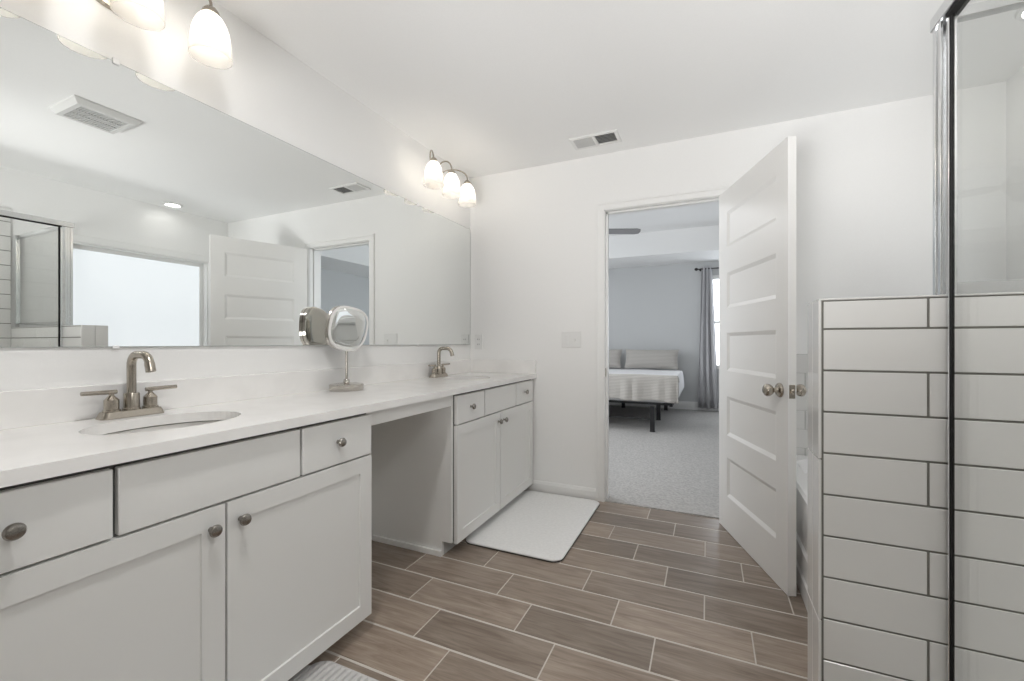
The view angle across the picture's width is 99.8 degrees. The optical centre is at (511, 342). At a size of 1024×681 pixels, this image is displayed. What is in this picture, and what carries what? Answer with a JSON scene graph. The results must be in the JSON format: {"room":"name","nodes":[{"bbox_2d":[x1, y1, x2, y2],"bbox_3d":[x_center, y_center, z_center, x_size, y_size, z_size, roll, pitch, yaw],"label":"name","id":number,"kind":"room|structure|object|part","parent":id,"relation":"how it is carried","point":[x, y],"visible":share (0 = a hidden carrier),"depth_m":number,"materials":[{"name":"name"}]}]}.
{"room":"bathroom","nodes":[
{"label":"bathroom","id":0,"kind":"room"},
{"bbox_2d":[0,0,469,454],"bbox_3d":[-1.367,-0.105,1.348,0.120,2.440,4.725,0,0,24],"label":"wall","id":1,"kind":"structure","parent":0,"point":[246,76],"depth_m":1.75,"materials":[{"name":"paint"}]},
{"bbox_2d":[96,0,220,44],"bbox_3d":[-1.181,-1.113,1.329,0.233,0.246,0.547,0,0,24],"label":"vanity light","id":2,"kind":"object","parent":1,"relation":"attached to","point":[210,31],"visible":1,"depth_m":1.47,"materials":[{"name":"white glass"}]},
{"bbox_3d":[-1.046,-1.089,1.498,0.057,0.098,0.057,0,0,24],"label":"bulb","id":3,"kind":"part","parent":2,"relation":"part of","materials":[{"name":"white glass"}]},
{"bbox_2d":[0,7,469,348],"bbox_3d":[-0.916,-0.448,2.175,0.017,0.933,2.795,0,0,24],"label":"wall mirror","id":4,"kind":"object","parent":1,"relation":"attached to","point":[136,211],"visible":1,"depth_m":1.54,"materials":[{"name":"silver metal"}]},
{"bbox_2d":[0,359,470,429],"bbox_3d":[-0.913,0.182,2.174,0.019,0.102,2.804,0,0,24],"label":"backsplash","id":5,"kind":"structure","parent":1,"relation":"attached to","point":[30,407],"depth_m":1.60,"materials":[{"name":"stone"}]},
{"bbox_2d":[424,150,470,197],"bbox_3d":[-0.455,-1.113,2.928,0.233,0.246,0.547,0,0,24],"label":"vanity light","id":6,"kind":"object","parent":1,"relation":"attached to","point":[430,176],"visible":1,"depth_m":2.91,"materials":[{"name":"white glass"}]},
{"bbox_3d":[-0.494,-1.089,2.715,0.057,0.098,0.057,0,0,24],"label":"bulb","id":7,"kind":"part","parent":6,"relation":"part of","materials":[{"name":"white glass"}]},
{"bbox_3d":[-0.473,-1.179,2.936,0.154,0.115,0.009,0,0,24],"label":"arm","id":8,"kind":"part","parent":6,"relation":"part of","materials":[{"name":"silver metal"}]},
{"bbox_3d":[-0.407,-1.089,2.906,0.057,0.098,0.057,0,0,24],"label":"bulb","id":9,"kind":"part","parent":6,"relation":"part of","materials":[{"name":"white glass"}]},
{"bbox_3d":[-0.433,-1.178,3.043,0.258,0.117,0.030,0,0,-30],"label":"arm","id":10,"kind":"part","parent":6,"relation":"part of","materials":[{"name":"silver metal"}]},
{"bbox_3d":[-0.321,-1.089,3.097,0.057,0.098,0.057,0,0,24],"label":"bulb","id":11,"kind":"part","parent":6,"relation":"part of","materials":[{"name":"white glass"}]},
{"bbox_2d":[288,405,807,680],"bbox_3d":[0.985,1.137,2.875,6.300,0.056,9.450,0,0,24],"label":"floor","id":12,"kind":"structure","parent":0,"point":[641,593],"depth_m":1.86,"materials":[{"name":"brown tile"}]},
{"bbox_2d":[0,413,371,680],"bbox_3d":[-1.001,0.689,1.296,0.583,0.852,1.069,0,0,24],"label":"vanity cabinet","id":13,"kind":"object","parent":12,"relation":"on","point":[248,558],"visible":0.99,"depth_m":1.10,"materials":[{"name":"white paint"}]},
{"bbox_3d":[-0.924,0.349,0.798,0.031,0.032,0.032,0,0,24],"label":"knob","id":14,"kind":"part","parent":13,"relation":"part of","materials":[{"name":"silver metal"}]},
{"bbox_3d":[-0.936,0.352,0.834,0.020,0.151,0.254,0,0,24],"label":"drawer","id":15,"kind":"part","parent":13,"relation":"part of","materials":[{"name":"white paint"}]},
{"bbox_3d":[-0.886,0.741,0.943,0.020,0.615,0.494,0,0,24],"label":"door","id":16,"kind":"part","parent":13,"relation":"part of","materials":[{"name":"white paint"}]},
{"bbox_3d":[-0.776,0.490,1.124,0.031,0.032,0.032,0,0,24],"label":"knob","id":17,"kind":"part","parent":13,"relation":"part of","materials":[{"name":"silver metal"}]},
{"bbox_3d":[-0.743,0.490,1.196,0.031,0.032,0.032,0,0,24],"label":"knob","id":18,"kind":"part","parent":13,"relation":"part of","materials":[{"name":"silver metal"}]},
{"bbox_3d":[-0.667,0.741,1.425,0.020,0.615,0.550,0,0,24],"label":"door","id":19,"kind":"part","parent":13,"relation":"part of","materials":[{"name":"white paint"}]},
{"bbox_3d":[-0.618,0.352,1.534,0.020,0.151,0.312,0,0,24],"label":"drawer","id":20,"kind":"part","parent":13,"relation":"part of","materials":[{"name":"white paint"}]},
{"bbox_3d":[-0.600,0.349,1.513,0.031,0.032,0.032,0,0,24],"label":"knob","id":21,"kind":"part","parent":13,"relation":"part of","materials":[{"name":"silver metal"}]},
{"bbox_2d":[289,661,378,680],"bbox_3d":[-0.587,1.103,0.986,0.600,0.022,0.900,0,0,24],"label":"bath mat","id":22,"kind":"object","parent":12,"relation":"on","point":[322,670],"visible":1,"depth_m":1.43,"materials":[{"name":"grey fabric"}]},
{"bbox_2d":[371,379,532,555],"bbox_3d":[-0.302,0.689,2.837,0.583,0.852,1.119,0,0,24],"label":"vanity cabinet","id":23,"kind":"object","parent":12,"relation":"on","point":[438,475],"visible":0.97,"depth_m":2.38,"materials":[{"name":"white paint"}]},
{"bbox_2d":[0,359,536,487],"bbox_3d":[-0.658,0.197,2.069,0.572,0.132,2.824,0,0,24],"label":"countertop","id":24,"kind":"structure","parent":23,"relation":"on","point":[45,433],"depth_m":1.39,"materials":[{"name":"stone"}]},
{"bbox_2d":[80,351,176,419],"bbox_3d":[-1.206,0.129,1.371,0.190,0.208,0.177,0,0,-23],"label":"faucet","id":25,"kind":"object","parent":24,"relation":"on","point":[111,410],"visible":1,"depth_m":1.36,"materials":[{"name":"silver metal"}]},
{"bbox_3d":[-1.244,0.178,1.304,0.043,0.068,0.095,0,0,24],"label":"handle","id":26,"kind":"part","parent":25,"relation":"part of","materials":[{"name":"silver metal"}]},
{"bbox_3d":[-1.212,0.222,1.374,0.058,0.021,0.166,0,0,24],"label":"plate","id":27,"kind":"part","parent":25,"relation":"part of","materials":[{"name":"silver metal"}]},
{"bbox_3d":[-1.167,0.118,1.353,0.145,0.187,0.045,0,0,24],"label":"spout","id":28,"kind":"part","parent":25,"relation":"part of","materials":[{"name":"silver metal"}]},
{"bbox_3d":[-1.181,0.178,1.444,0.043,0.068,0.095,0,0,24],"label":"handle","id":29,"kind":"part","parent":25,"relation":"part of","materials":[{"name":"silver metal"}]},
{"bbox_2d":[103,420,223,434],"bbox_3d":[-1.019,0.341,1.280,0.345,0.146,0.464,0,0,24],"label":"sink","id":30,"kind":"object","parent":24,"relation":"in","point":[188,424],"visible":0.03,"depth_m":1.40,"materials":[{"name":"white ceramic"}]},
{"bbox_2d":[325,306,368,391],"bbox_3d":[-0.814,0.025,2.131,0.187,0.415,0.166,0,0,-10],"label":"makeup mirror","id":31,"kind":"object","parent":24,"relation":"on","point":[346,327],"visible":1,"depth_m":2.10,"materials":[{"name":"silver metal"}]},
{"bbox_3d":[-0.800,-0.068,2.120,0.015,0.203,0.194,0,0,38],"label":"magnifying glass","id":32,"kind":"part","parent":31,"relation":"part of","materials":[{"name":"white mirror"}]},
{"bbox_2d":[368,396,450,425],"bbox_3d":[-0.446,0.295,1.959,0.020,0.062,0.599,0,0,24],"label":"apron panel","id":33,"kind":"object","parent":24,"relation":"attached to","point":[390,414],"visible":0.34,"depth_m":1.91,"materials":[{"name":"white paint"}]},
{"bbox_2d":[428,346,453,377],"bbox_3d":[-0.495,0.129,2.948,0.190,0.208,0.177,0,0,-23],"label":"faucet","id":34,"kind":"object","parent":24,"relation":"on","point":[438,371],"visible":1,"depth_m":2.93,"materials":[{"name":"silver metal"}]},
{"bbox_3d":[-0.533,0.178,2.881,0.043,0.068,0.095,0,0,24],"label":"handle","id":35,"kind":"part","parent":34,"relation":"part of","materials":[{"name":"silver metal"}]},
{"bbox_3d":[-0.501,0.222,2.951,0.058,0.021,0.166,0,0,24],"label":"plate","id":36,"kind":"part","parent":34,"relation":"part of","materials":[{"name":"silver metal"}]},
{"bbox_3d":[-0.456,0.118,2.930,0.145,0.187,0.045,0,0,24],"label":"spout","id":37,"kind":"part","parent":34,"relation":"part of","materials":[{"name":"silver metal"}]},
{"bbox_3d":[-0.469,0.178,3.021,0.043,0.068,0.095,0,0,24],"label":"handle","id":38,"kind":"part","parent":34,"relation":"part of","materials":[{"name":"silver metal"}]},
{"bbox_2d":[372,535,441,556],"bbox_3d":[-0.577,1.100,2.341,0.458,0.030,0.012,0,0,24],"label":"baseboard","id":39,"kind":"structure","parent":23,"relation":"attached to","point":[431,551],"depth_m":2.33,"materials":[{"name":"white paint"}]},
{"bbox_3d":[-0.232,0.352,2.385,0.020,0.151,0.299,0,0,24],"label":"drawer","id":40,"kind":"part","parent":23,"relation":"part of","materials":[{"name":"white paint"}]},
{"bbox_3d":[-0.189,0.741,2.479,0.020,0.615,0.507,0,0,24],"label":"door","id":41,"kind":"part","parent":23,"relation":"part of","materials":[{"name":"white paint"}]},
{"bbox_3d":[0.033,0.741,2.967,0.020,0.615,0.549,0,0,24],"label":"door","id":42,"kind":"part","parent":23,"relation":"part of","materials":[{"name":"white paint"}]},
{"bbox_3d":[0.084,0.352,3.081,0.020,0.151,0.299,0,0,24],"label":"drawer","id":43,"kind":"part","parent":23,"relation":"part of","materials":[{"name":"white paint"}]},
{"bbox_2d":[465,490,599,562],"bbox_3d":[0.170,1.105,2.699,0.574,0.016,0.918,0,0,24],"label":"bath mat","id":44,"kind":"object","parent":12,"relation":"on","point":[537,525],"visible":0.99,"depth_m":2.58,"materials":[{"name":"grey fabric"}]},
{"bbox_2d":[609,368,679,431],"bbox_3d":[1.520,0.779,6.583,1.910,0.658,2.082,0,0,24],"label":"bed","id":45,"kind":"object","parent":12,"relation":"on","point":[658,404],"visible":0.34,"depth_m":5.46,"materials":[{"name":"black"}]},
{"bbox_2d":[609,349,621,367],"bbox_3d":[1.479,0.270,7.521,0.860,0.320,0.236,0,0,24],"label":"pillow","id":46,"kind":"object","parent":45,"relation":"on","point":[614,355],"visible":0.18,"depth_m":7.33,"materials":[{"name":"white fabric"}]},
{"bbox_3d":[1.531,0.771,6.608,1.886,0.038,2.028,0,0,24],"label":"frame","id":47,"kind":"part","parent":45,"relation":"part of","materials":[{"name":"black metal"}]},
{"bbox_3d":[1.527,0.600,6.599,1.910,0.300,2.040,0,0,24],"label":"mattress","id":48,"kind":"part","parent":45,"relation":"part of","materials":[{"name":"white fabric"}]},
{"bbox_2d":[609,369,683,397],"bbox_3d":[1.456,0.581,6.315,1.917,0.314,1.598,0,0,24],"label":"comforter","id":49,"kind":"object","parent":45,"relation":"on","point":[679,374],"visible":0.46,"depth_m":6.25,"materials":[{"name":"white fabric"}]},
{"bbox_2d":[609,374,679,403],"bbox_3d":[1.157,0.568,5.640,1.929,0.334,0.173,0,0,24],"label":"quilt","id":50,"kind":"object","parent":49,"relation":"on","point":[628,387],"visible":0.46,"depth_m":5.36,"materials":[{"name":"white fabric"}]},
{"bbox_2d":[624,349,678,369],"bbox_3d":[2.307,0.270,7.145,0.860,0.320,0.236,0,0,24],"label":"pillow","id":51,"kind":"object","parent":45,"relation":"on","point":[663,359],"visible":1,"depth_m":7.05,"materials":[{"name":"white fabric"}]},
{"bbox_3d":[1.750,0.948,5.372,0.068,0.319,0.066,0,0,24],"label":"leg","id":52,"kind":"part","parent":45,"relation":"part of","materials":[{"name":"black metal"}]},
{"bbox_3d":[2.102,0.948,6.184,0.068,0.319,0.066,0,0,24],"label":"leg","id":53,"kind":"part","parent":45,"relation":"part of","materials":[{"name":"black metal"}]},
{"bbox_2d":[796,455,807,611],"bbox_3d":[1.733,0.887,1.710,0.990,0.455,1.479,0,0,24],"label":"bathtub","id":54,"kind":"object","parent":12,"relation":"on","point":[801,460],"visible":0.1,"depth_m":1.94,"materials":[{"name":"white plastic"}]},
{"bbox_2d":[796,455,807,517],"bbox_3d":[1.733,0.832,1.710,0.990,0.345,1.479,0,0,24],"label":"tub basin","id":55,"kind":"object","parent":54,"relation":"in","point":[801,460],"depth_m":2.02,"materials":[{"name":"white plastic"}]},
{"bbox_2d":[214,0,1023,268],"bbox_3d":[0.960,-1.550,2.821,6.300,0.450,9.570,0,0,24],"label":"ceiling","id":56,"kind":"structure","parent":0,"point":[490,87],"depth_m":2.07,"materials":[{"name":"paint"}]},
{"bbox_2d":[569,129,621,150],"bbox_3d":[0.543,-1.319,2.809,0.310,0.012,0.170,0,0,24],"label":"ceiling vent","id":57,"kind":"object","parent":56,"relation":"in","point":[611,136],"visible":1,"depth_m":2.80,"materials":[{"name":"white plastic"}]},
{"bbox_2d":[609,228,640,233],"bbox_3d":[0.887,-1.460,5.176,0.983,0.429,0.983,0,0,45],"label":"ceiling fan","id":58,"kind":"object","parent":56,"relation":"hanging from","point":[625,230],"visible":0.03,"depth_m":5.17,"materials":[{"name":"grey"}]},
{"bbox_2d":[1015,8,1023,20],"bbox_3d":[2.086,-1.318,1.684,0.160,0.014,0.160,0,0,24],"label":"recessed light","id":59,"kind":"object","parent":56,"relation":"in","point":[1019,15],"visible":0.95,"depth_m":1.73,"materials":[{"name":"white plastic"}]},
{"bbox_2d":[609,261,718,402],"bbox_3d":[2.966,-0.280,7.242,6.300,2.790,0.140,0,0,24],"label":"wall","id":60,"kind":"structure","parent":0,"point":[657,307],"depth_m":7.35,"materials":[{"name":"grey paint"}]},
{"bbox_2d":[609,400,718,410],"bbox_3d":[2.934,1.043,7.171,6.300,0.132,0.014,0,0,24],"label":"baseboard","id":61,"kind":"structure","parent":60,"relation":"attached to","point":[688,405],"depth_m":7.21,"materials":[{"name":"white paint"}]},
{"bbox_2d":[694,267,718,270],"bbox_3d":[3.913,-1.200,6.673,2.005,0.053,0.111,0,0,24],"label":"curtain rod","id":62,"kind":"object","parent":60,"relation":"attached to","point":[695,269],"visible":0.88,"depth_m":7.01,"materials":[{"name":"grey metal"}]},
{"bbox_2d":[697,266,717,408],"bbox_3d":[3.170,-0.085,6.977,0.308,2.290,0.091,0,0,24],"label":"curtain","id":63,"kind":"object","parent":62,"relation":"hanging from","point":[707,378],"visible":1,"depth_m":6.98,"materials":[{"name":"grey fabric"}]},
{"bbox_2d":[713,275,718,368],"bbox_3d":[3.963,-0.335,6.753,1.600,1.520,0.106,0,0,24],"label":"window","id":64,"kind":"structure","parent":60,"relation":"in","point":[715,282],"depth_m":7.05,"materials":[{"name":"white paint"}]},
{"bbox_2d":[470,81,1005,487],"bbox_3d":[1.109,-0.105,2.884,3.360,2.440,0.120,0,0,24],"label":"wall","id":65,"kind":"structure","parent":0,"point":[864,175],"depth_m":2.72,"materials":[{"name":"paint"}]},
{"bbox_2d":[475,335,482,348],"bbox_3d":[-0.266,-0.007,3.437,0.072,0.116,0.009,0,0,24],"label":"wall outlet","id":66,"kind":"object","parent":65,"relation":"attached to","point":[478,338],"visible":1,"depth_m":3.43,"materials":[{"name":"white plastic"}]},
{"bbox_2d":[525,480,595,500],"bbox_3d":[0.346,1.073,3.158,0.544,0.083,0.013,0,0,24],"label":"baseboard","id":67,"kind":"structure","parent":65,"relation":"attached to","point":[540,486],"depth_m":3.14,"materials":[{"name":"white paint"}]},
{"bbox_2d":[562,331,580,346],"bbox_3d":[0.427,-0.024,3.117,0.146,0.116,0.020,0,0,24],"label":"light switch","id":68,"kind":"object","parent":65,"relation":"attached to","point":[569,338],"visible":1,"depth_m":3.12,"materials":[{"name":"white plastic"}]},
{"bbox_2d":[596,185,731,501],"bbox_3d":[1.024,0.066,2.922,0.886,2.098,0.152,0,0,24],"label":"trim","id":69,"kind":"structure","parent":65,"relation":"attached to","point":[707,195],"depth_m":3.03,"materials":[{"name":"white paint"}]},
{"bbox_2d":[719,136,806,595],"bbox_3d":[1.263,0.103,2.278,0.177,2.016,0.800,0,0,5],"label":"door","id":70,"kind":"structure","parent":65,"relation":"in","point":[758,389],"depth_m":2.15,"materials":[{"name":"white paint"}]},
{"bbox_3d":[1.181,0.215,1.960,0.071,0.066,0.066,0,0,5],"label":"knob","id":71,"kind":"part","parent":70,"relation":"part of","materials":[{"name":"silver metal"}]},
{"bbox_3d":[1.227,0.215,1.885,0.025,0.060,0.010,0,0,5],"label":"latch plate","id":72,"kind":"part","parent":70,"relation":"part of","materials":[{"name":"silver metal"}]},
{"bbox_3d":[1.287,0.215,1.950,0.071,0.066,0.066,0,0,5],"label":"knob","id":73,"kind":"part","parent":70,"relation":"part of","materials":[{"name":"silver metal"}]},
{"bbox_2d":[808,292,1023,680],"bbox_3d":[1.355,0.498,0.990,1.108,1.232,0.140,0,0,24],"label":"wall","id":74,"kind":"structure","parent":0,"point":[877,366],"depth_m":1.07,"materials":[{"name":"white tile"}]},
{"bbox_2d":[1006,66,1023,279],"bbox_3d":[1.593,-0.105,0.005,0.140,2.440,4.725,0,0,24],"label":"wall","id":75,"kind":"structure","parent":0,"point":[1014,85],"depth_m":2.13,"materials":[{"name":"paint"}]},
{"bbox_2d":[796,354,807,455],"bbox_3d":[1.713,0.398,1.723,1.060,0.662,1.494,0,0,24],"label":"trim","id":76,"kind":"structure","parent":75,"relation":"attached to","point":[801,359],"depth_m":2.54,"materials":[{"name":"white wood"}]},
{"bbox_2d":[1022,151,1023,278],"bbox_3d":[2.221,-0.358,1.482,0.136,1.105,1.255,0,0,24],"label":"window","id":77,"kind":"structure","parent":75,"relation":"in","point":[1023,151],"depth_m":2.04,"materials":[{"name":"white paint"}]},
{"bbox_3d":[1.073,1.060,0.151,0.912,0.110,1.622,0,0,24],"label":"floor","id":78,"kind":"structure","parent":0,"visible":0},
{"bbox_2d":[930,0,1023,680],"bbox_3d":[1.112,0.089,0.170,0.848,1.830,1.672,0,0,24],"label":"shower enclosure","id":79,"kind":"object","parent":78,"relation":"on","point":[944,24],"visible":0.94,"depth_m":1.04,"materials":[{"name":"silver metal"}]},
{"bbox_3d":[1.076,-0.455,1.072,0.032,0.674,0.041,0,0,24],"label":"corner post","id":80,"kind":"part","parent":79,"relation":"part of","materials":[{"name":"silver metal"}]},
{"bbox_3d":[1.463,-0.133,0.900,0.812,0.031,0.025,0,0,24],"label":"rail","id":81,"kind":"part","parent":79,"relation":"part of","materials":[{"name":"silver metal"}]}
]}

